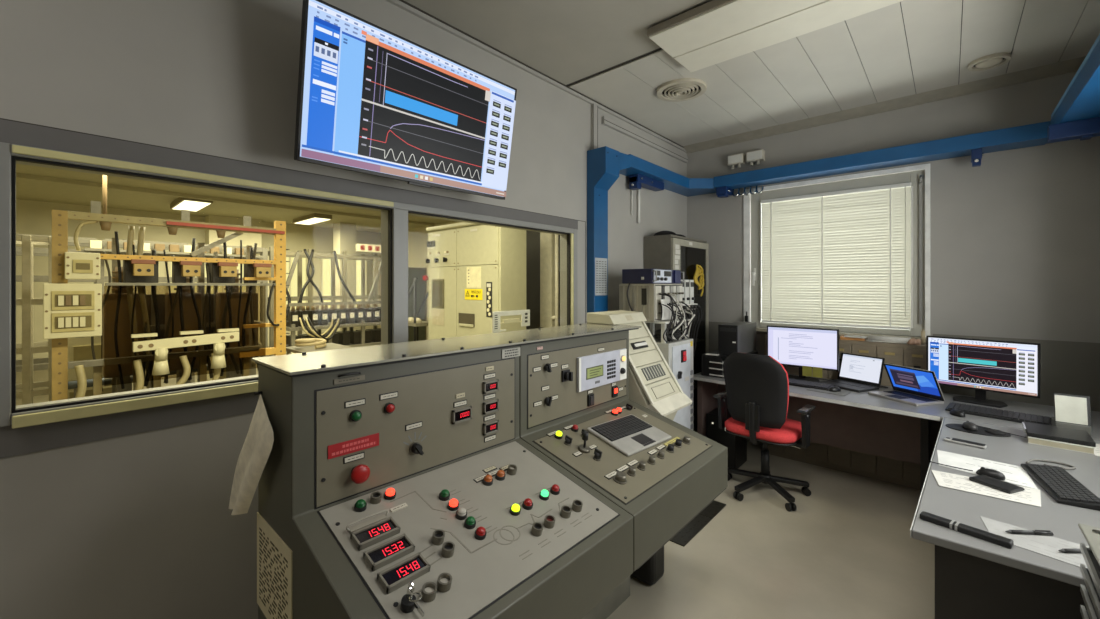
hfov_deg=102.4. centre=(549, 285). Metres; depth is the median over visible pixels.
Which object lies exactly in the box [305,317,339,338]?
cable
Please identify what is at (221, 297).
pole
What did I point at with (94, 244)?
switch
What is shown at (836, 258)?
blind
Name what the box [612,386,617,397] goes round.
rocker switch
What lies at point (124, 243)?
switch
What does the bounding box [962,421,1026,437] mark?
computer mouse
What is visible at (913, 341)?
crumpled tissue
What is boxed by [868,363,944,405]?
laptop
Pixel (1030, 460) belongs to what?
cable loop
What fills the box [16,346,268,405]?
floor
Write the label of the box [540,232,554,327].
trim
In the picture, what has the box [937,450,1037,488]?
paper sheet
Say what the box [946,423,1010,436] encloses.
mouse pad
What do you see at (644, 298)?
rack
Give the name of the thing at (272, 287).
cable
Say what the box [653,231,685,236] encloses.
bag
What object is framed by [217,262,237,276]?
contactor
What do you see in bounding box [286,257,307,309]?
window
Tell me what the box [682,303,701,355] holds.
cables
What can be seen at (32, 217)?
wall
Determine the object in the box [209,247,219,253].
switch
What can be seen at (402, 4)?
trim
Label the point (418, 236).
wall
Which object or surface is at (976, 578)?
desk
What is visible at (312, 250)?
cable
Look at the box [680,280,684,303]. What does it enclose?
module
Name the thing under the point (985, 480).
notebook
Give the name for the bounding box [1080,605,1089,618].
tray
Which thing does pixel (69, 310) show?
box
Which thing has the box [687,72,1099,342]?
wall
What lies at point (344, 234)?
column
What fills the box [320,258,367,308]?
window
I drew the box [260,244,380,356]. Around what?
gantry
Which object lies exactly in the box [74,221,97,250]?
cable
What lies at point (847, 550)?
floor
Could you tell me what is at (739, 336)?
computer tower
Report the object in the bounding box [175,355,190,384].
cable
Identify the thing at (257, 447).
cloth
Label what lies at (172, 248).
switch
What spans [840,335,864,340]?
book
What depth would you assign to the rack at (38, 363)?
5.94 m
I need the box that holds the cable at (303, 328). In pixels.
[299,318,332,336]
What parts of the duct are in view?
post, elbow plate, duct bracket, duct bracket, duct bracket, duct bracket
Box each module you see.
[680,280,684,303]
[684,280,689,303]
[689,280,694,303]
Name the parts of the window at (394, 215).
white panel frame, handle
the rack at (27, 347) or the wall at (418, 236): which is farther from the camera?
the wall at (418, 236)
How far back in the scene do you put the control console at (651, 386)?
2.61 m
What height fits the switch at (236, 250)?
0.099 m
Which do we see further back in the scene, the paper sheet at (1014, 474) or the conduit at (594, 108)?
the conduit at (594, 108)
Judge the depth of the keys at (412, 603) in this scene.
0.99 m
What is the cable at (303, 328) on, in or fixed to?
attached to the bank
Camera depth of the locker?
10.97 m
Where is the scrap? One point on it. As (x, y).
(410, 319)
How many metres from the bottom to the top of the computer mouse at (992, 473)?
0.029 m
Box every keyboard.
[587,414,670,455]
[788,378,833,390]
[945,402,1051,425]
[1021,463,1099,510]
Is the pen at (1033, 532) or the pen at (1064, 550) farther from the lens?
the pen at (1033, 532)
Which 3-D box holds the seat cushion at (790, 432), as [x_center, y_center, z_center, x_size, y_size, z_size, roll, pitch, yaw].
[1.567,1.018,3.220,0.460,0.071,0.480,0,0,-44]
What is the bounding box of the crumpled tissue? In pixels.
[907,338,920,344]
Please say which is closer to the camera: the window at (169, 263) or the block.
the block
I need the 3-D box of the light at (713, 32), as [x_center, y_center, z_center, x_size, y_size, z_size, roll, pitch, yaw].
[1.137,-1.418,2.315,1.095,0.064,0.560,0,0,42]
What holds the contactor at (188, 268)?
attached to the frame
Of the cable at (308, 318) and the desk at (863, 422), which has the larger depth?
the cable at (308, 318)
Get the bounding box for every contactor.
[131,259,155,275]
[180,261,201,276]
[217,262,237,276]
[253,263,271,276]
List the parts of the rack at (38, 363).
post, post, post, post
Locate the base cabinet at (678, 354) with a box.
[653,336,693,429]
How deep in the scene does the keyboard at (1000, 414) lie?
2.55 m
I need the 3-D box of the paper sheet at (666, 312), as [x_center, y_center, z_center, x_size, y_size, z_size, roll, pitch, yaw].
[0.856,0.173,3.262,0.038,0.153,0.160,0,0,42]
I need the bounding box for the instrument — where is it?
[622,268,683,283]
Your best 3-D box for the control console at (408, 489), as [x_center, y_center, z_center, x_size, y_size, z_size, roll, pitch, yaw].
[-0.323,0.873,1.434,0.847,1.254,0.856,0,0,42]
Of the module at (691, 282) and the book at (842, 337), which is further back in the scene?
the module at (691, 282)
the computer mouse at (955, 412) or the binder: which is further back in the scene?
the computer mouse at (955, 412)
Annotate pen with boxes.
[1005,530,1053,535]
[1058,548,1080,552]
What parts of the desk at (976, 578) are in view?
panel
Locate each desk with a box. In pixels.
[693,372,1099,494]
[910,418,1099,618]
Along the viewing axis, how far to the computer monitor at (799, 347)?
3.56 m
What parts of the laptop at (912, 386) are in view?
lid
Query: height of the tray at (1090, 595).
0.052 m
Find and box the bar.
[131,328,238,374]
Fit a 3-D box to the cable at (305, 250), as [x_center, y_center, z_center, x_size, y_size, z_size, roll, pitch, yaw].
[-3.954,-0.152,7.201,0.188,0.915,0.361,0,0,-16]
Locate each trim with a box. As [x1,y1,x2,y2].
[0,119,577,457]
[16,173,434,225]
[385,0,686,151]
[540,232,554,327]
[683,56,1085,152]
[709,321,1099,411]
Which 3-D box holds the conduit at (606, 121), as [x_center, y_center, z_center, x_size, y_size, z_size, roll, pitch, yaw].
[0.939,-1.335,4.129,0.030,0.060,1.530,0,0,42]
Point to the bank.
(352, 317)
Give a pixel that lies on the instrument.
(632, 276)
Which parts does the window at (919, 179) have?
handle, sill, guide rail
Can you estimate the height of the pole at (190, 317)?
1.700 m
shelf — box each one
[408,321,427,326]
[644,319,689,323]
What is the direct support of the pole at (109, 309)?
on the floor at (38, 375)
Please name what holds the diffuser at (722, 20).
attached to the light at (713, 32)
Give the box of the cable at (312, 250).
[306,249,322,301]
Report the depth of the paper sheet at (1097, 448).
2.04 m
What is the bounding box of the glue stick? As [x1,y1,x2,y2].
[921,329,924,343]
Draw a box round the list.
[595,258,606,294]
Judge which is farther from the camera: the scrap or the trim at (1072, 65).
the scrap
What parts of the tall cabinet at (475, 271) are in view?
door, door, moulding, door, door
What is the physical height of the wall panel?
1.062 m
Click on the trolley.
(424, 323)
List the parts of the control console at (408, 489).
label plate, latch handle, label plate, label plate, meter frame, label plate, meter frame, label plate, meter frame, label plate, panel, knob, label plate, label plate, meter frame, sloping panel, label plate, label plate, label plate, label plate, label plate, label plate, label plate, meter frame, meter frame, meter frame, label plate, label plate, name plate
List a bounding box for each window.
[0,142,577,428]
[167,261,245,293]
[205,215,261,246]
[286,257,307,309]
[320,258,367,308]
[744,163,929,341]
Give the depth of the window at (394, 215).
1.64 m
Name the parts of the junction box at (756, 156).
lid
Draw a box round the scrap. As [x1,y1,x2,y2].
[408,317,421,322]
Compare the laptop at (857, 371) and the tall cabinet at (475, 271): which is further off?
the tall cabinet at (475, 271)
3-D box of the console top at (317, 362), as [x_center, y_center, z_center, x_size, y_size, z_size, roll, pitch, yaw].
[-0.214,0.234,1.960,0.350,0.022,1.807,0,0,42]
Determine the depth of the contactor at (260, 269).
5.24 m
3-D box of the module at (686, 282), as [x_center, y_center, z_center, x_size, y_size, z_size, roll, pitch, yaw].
[1.123,0.052,3.732,0.115,0.204,0.075,0,0,42]
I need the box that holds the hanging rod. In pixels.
[102,175,106,213]
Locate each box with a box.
[43,283,101,338]
[65,252,99,279]
[68,336,103,381]
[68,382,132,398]
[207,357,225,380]
[654,328,681,340]
[728,153,744,168]
[746,149,764,165]
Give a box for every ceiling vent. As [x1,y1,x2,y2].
[656,78,706,101]
[967,53,1010,70]
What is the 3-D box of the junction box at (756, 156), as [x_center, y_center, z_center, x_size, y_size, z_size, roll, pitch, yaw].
[1.966,-1.220,4.232,0.153,0.130,0.079,0,0,42]
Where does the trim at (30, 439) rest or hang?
attached to the wall at (139, 525)
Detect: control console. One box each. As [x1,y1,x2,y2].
[258,346,632,618]
[519,330,727,618]
[587,310,691,419]
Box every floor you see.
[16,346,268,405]
[607,440,934,618]
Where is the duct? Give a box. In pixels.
[587,34,1099,312]
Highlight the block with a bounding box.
[1026,433,1094,454]
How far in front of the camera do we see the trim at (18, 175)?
7.52 m
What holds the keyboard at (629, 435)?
on the control console at (568, 387)
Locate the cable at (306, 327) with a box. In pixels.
[302,317,336,337]
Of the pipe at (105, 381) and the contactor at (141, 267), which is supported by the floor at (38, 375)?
the pipe at (105, 381)
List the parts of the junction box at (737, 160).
lid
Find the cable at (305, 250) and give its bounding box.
[298,249,314,302]
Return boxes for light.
[170,197,212,210]
[293,213,331,224]
[647,0,902,71]
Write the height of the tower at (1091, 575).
0.899 m
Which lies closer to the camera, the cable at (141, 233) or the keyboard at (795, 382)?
the keyboard at (795, 382)
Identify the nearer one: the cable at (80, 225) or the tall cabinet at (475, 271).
the cable at (80, 225)
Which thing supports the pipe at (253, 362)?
on the floor at (38, 375)
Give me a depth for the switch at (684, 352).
3.29 m
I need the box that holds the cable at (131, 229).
[126,226,138,390]
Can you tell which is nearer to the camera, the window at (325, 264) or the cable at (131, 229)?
the cable at (131, 229)
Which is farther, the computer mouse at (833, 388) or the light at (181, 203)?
the light at (181, 203)
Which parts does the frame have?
panel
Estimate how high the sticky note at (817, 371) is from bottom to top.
0.080 m
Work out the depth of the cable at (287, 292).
6.82 m
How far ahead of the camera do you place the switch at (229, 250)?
6.49 m
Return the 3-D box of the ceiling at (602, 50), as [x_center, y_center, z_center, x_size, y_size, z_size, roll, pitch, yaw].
[0.445,-1.480,1.484,2.840,0.060,6.200,0,0,42]
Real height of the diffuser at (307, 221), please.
0.012 m
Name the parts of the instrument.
knob, panel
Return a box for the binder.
[1022,422,1095,446]
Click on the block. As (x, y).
(1032, 440)
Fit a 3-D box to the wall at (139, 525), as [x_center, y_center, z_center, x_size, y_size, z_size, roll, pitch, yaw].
[-0.650,0.025,2.472,0.110,2.950,6.200,0,0,42]
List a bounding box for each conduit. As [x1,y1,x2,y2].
[591,103,597,149]
[601,116,687,162]
[631,189,639,222]
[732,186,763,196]
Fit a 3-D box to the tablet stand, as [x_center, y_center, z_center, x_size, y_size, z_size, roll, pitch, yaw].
[2.719,0.663,2.308,0.122,0.194,0.130,0,0,42]
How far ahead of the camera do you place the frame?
4.87 m
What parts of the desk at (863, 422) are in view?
leg panel, modesty panel, leg panel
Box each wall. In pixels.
[0,0,686,618]
[16,199,380,359]
[408,221,458,339]
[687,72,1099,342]
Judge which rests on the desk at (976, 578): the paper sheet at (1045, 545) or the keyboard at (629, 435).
the paper sheet at (1045, 545)
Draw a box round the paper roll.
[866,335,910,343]
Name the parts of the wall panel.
door, door, door, door, door, door, door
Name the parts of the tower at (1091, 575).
plate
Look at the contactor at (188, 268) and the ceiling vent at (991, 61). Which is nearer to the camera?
the ceiling vent at (991, 61)
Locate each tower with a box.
[706,408,746,468]
[718,321,755,355]
[1078,523,1099,618]
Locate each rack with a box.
[16,234,267,382]
[16,235,51,404]
[619,283,694,342]
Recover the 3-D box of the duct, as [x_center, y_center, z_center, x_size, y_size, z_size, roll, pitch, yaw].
[1.214,-0.300,2.339,2.835,1.600,3.899,0,0,42]
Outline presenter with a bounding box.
[919,511,1013,548]
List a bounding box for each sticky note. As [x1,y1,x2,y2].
[802,366,811,376]
[813,367,821,377]
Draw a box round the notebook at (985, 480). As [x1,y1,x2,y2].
[969,475,1024,493]
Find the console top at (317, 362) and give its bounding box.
[251,323,641,376]
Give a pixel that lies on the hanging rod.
(104, 177)
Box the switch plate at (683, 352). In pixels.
[681,350,685,362]
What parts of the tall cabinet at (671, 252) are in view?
door, door pane, cable coil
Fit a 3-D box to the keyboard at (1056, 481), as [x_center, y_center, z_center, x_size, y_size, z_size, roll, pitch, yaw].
[1.926,0.746,1.670,0.120,0.027,0.380,0,0,33]
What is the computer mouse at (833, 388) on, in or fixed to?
on the mouse pad at (841, 393)
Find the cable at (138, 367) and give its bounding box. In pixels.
[133,360,143,389]
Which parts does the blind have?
rail, cord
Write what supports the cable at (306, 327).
attached to the bank
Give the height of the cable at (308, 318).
0.381 m
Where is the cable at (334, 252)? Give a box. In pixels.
[333,251,355,300]
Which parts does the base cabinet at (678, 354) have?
panel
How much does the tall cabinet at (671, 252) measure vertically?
1.950 m
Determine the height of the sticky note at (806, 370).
0.080 m
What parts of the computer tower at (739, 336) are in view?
panel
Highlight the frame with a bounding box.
[52,201,289,400]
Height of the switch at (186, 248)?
0.099 m
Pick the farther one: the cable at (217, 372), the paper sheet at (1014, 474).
the cable at (217, 372)
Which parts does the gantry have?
post, post, post, post, post, post, post, post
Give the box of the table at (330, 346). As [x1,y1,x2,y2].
[286,338,352,353]
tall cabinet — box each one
[423,222,525,339]
[644,234,708,431]
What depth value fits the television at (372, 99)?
1.95 m
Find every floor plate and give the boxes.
[669,514,711,546]
[699,500,725,518]
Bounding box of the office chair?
[713,352,815,510]
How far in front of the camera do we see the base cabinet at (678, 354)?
3.31 m
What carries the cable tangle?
on the desk at (863, 422)
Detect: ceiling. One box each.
[16,164,452,232]
[404,0,1099,145]
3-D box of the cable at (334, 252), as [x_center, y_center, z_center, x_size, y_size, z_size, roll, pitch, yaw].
[-3.563,-0.148,7.641,0.409,0.919,0.147,0,0,-1]
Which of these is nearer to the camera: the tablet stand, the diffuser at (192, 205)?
the tablet stand
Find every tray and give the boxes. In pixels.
[701,350,757,377]
[1080,543,1099,596]
[1080,563,1099,618]
[1080,584,1098,618]
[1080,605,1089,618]
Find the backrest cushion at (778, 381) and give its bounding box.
[768,355,788,418]
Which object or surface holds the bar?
attached to the frame
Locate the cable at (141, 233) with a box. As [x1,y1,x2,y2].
[137,226,152,388]
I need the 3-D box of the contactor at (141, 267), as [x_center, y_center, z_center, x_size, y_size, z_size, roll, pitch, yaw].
[-4.130,-0.182,4.494,0.093,0.165,0.180,0,0,42]
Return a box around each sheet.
[257,512,291,618]
[661,299,672,319]
[932,470,1040,506]
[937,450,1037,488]
[980,516,1089,567]
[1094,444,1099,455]
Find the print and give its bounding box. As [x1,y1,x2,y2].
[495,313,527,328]
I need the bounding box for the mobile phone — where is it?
[943,437,986,448]
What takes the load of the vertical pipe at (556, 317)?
on the floor at (38, 375)
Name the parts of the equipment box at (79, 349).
plate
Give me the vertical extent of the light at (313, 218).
0.100 m
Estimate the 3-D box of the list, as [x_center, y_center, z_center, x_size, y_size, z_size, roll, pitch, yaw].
[0.400,-0.070,3.445,0.003,0.290,0.160,0,0,42]
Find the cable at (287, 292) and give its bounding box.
[286,288,290,318]
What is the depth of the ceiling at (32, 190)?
8.10 m
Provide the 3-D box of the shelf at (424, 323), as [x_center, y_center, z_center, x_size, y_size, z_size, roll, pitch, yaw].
[-2.218,0.625,7.355,0.580,0.050,0.390,0,0,42]
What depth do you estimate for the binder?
2.13 m
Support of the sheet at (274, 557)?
attached to the control console at (408, 489)
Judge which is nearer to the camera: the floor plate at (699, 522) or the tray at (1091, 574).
the tray at (1091, 574)
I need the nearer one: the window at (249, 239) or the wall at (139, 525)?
the wall at (139, 525)
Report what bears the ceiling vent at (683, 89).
in the ceiling at (602, 50)
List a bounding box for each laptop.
[818,353,884,391]
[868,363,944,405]
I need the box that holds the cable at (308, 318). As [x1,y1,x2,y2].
[307,317,342,339]
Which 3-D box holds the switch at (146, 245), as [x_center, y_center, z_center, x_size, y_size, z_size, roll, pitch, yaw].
[-5.358,-0.510,5.845,0.100,0.099,0.100,0,0,42]
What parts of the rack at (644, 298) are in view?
leg, leg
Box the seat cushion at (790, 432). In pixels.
[725,417,801,443]
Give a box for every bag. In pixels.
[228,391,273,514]
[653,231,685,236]
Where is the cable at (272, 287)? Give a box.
[267,281,278,325]
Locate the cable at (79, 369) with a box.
[74,365,86,397]
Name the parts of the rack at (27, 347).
post, post, post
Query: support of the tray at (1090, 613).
on the tower at (1091, 575)
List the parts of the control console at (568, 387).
label plate, label plate, label plate, label plate, knob, knob, label plate, label plate, label plate, selector plate, selector knob, knob, panel, label plate, knob, label plate, knob, label plate, sloping panel, knob, knob, label plate, knob, knob, label plate, label plate, knob, knob, label plate, knob, knob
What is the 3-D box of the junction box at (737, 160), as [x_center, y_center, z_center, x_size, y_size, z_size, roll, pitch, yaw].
[1.832,-1.220,4.354,0.145,0.130,0.079,0,0,42]
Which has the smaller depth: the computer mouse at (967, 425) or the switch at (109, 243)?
the computer mouse at (967, 425)
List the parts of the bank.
rail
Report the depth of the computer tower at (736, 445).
3.67 m
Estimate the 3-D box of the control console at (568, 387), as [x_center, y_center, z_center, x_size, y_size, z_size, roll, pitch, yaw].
[0.247,0.873,2.065,0.848,1.254,0.840,0,0,42]
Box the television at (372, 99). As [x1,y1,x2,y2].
[294,0,516,199]
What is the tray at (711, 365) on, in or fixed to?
on the desk at (863, 422)
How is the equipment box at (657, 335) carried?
on the base cabinet at (678, 354)
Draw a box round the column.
[333,222,355,330]
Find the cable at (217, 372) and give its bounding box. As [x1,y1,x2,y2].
[211,353,220,379]
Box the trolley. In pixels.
[408,277,427,340]
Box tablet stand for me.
[1051,393,1090,435]
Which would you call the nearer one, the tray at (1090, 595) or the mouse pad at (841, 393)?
the tray at (1090, 595)
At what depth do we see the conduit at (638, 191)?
3.96 m
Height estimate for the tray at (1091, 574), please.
0.052 m
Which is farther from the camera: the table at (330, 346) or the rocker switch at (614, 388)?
the table at (330, 346)
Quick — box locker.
[408,267,426,341]
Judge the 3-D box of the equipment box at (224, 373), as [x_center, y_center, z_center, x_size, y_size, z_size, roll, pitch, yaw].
[-4.403,1.050,6.020,0.465,0.900,0.400,0,0,42]
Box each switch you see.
[90,240,101,248]
[107,241,111,248]
[123,242,134,249]
[143,243,149,250]
[154,244,164,250]
[169,244,178,251]
[183,245,191,252]
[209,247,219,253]
[222,247,231,253]
[234,248,243,254]
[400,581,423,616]
[587,393,593,406]
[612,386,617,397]
[683,351,686,360]
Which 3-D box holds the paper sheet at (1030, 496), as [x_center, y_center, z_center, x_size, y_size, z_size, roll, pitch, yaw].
[1.640,0.757,1.655,0.307,0.001,0.182,0,0,36]
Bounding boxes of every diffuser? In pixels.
[173,200,210,210]
[295,218,329,224]
[649,0,826,56]
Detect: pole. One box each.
[102,267,142,392]
[165,276,201,383]
[216,269,248,378]
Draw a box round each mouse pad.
[807,388,850,395]
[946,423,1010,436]
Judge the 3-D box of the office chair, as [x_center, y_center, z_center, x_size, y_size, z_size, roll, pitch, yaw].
[1.558,0.983,3.212,0.607,1.035,0.630,0,0,-45]
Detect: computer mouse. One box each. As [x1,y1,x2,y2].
[829,386,840,391]
[929,461,1004,479]
[950,408,964,416]
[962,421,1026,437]
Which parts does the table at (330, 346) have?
hose coil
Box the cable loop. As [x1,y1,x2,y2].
[1025,459,1075,469]
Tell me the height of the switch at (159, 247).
0.099 m
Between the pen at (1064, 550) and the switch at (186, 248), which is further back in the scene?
the switch at (186, 248)
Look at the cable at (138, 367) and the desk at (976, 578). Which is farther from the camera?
the cable at (138, 367)
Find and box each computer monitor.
[767,325,838,381]
[926,335,1040,407]
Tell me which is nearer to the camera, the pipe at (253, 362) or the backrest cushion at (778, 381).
the backrest cushion at (778, 381)
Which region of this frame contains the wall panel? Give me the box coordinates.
[765,334,925,489]
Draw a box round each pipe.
[68,372,145,397]
[161,361,254,382]
[551,234,558,326]
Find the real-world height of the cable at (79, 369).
0.718 m
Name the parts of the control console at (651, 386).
edge rail, module panel, slot frame, slot handle, module panel, module panel, module panel, meter glass, module panel, edge rail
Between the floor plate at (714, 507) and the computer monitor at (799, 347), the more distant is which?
the computer monitor at (799, 347)
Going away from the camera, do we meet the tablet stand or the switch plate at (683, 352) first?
the tablet stand
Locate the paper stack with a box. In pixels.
[844,335,867,338]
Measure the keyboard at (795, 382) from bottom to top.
0.027 m
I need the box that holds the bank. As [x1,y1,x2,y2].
[286,301,380,351]
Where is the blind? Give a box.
[760,182,912,329]
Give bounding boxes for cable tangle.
[810,377,887,387]
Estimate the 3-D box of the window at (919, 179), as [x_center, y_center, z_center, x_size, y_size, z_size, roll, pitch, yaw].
[2.414,-0.256,3.872,1.425,1.372,0.185,0,0,42]
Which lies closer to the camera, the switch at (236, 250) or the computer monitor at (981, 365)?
the computer monitor at (981, 365)
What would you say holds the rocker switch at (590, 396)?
attached to the control console at (568, 387)
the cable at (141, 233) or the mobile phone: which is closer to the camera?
the mobile phone

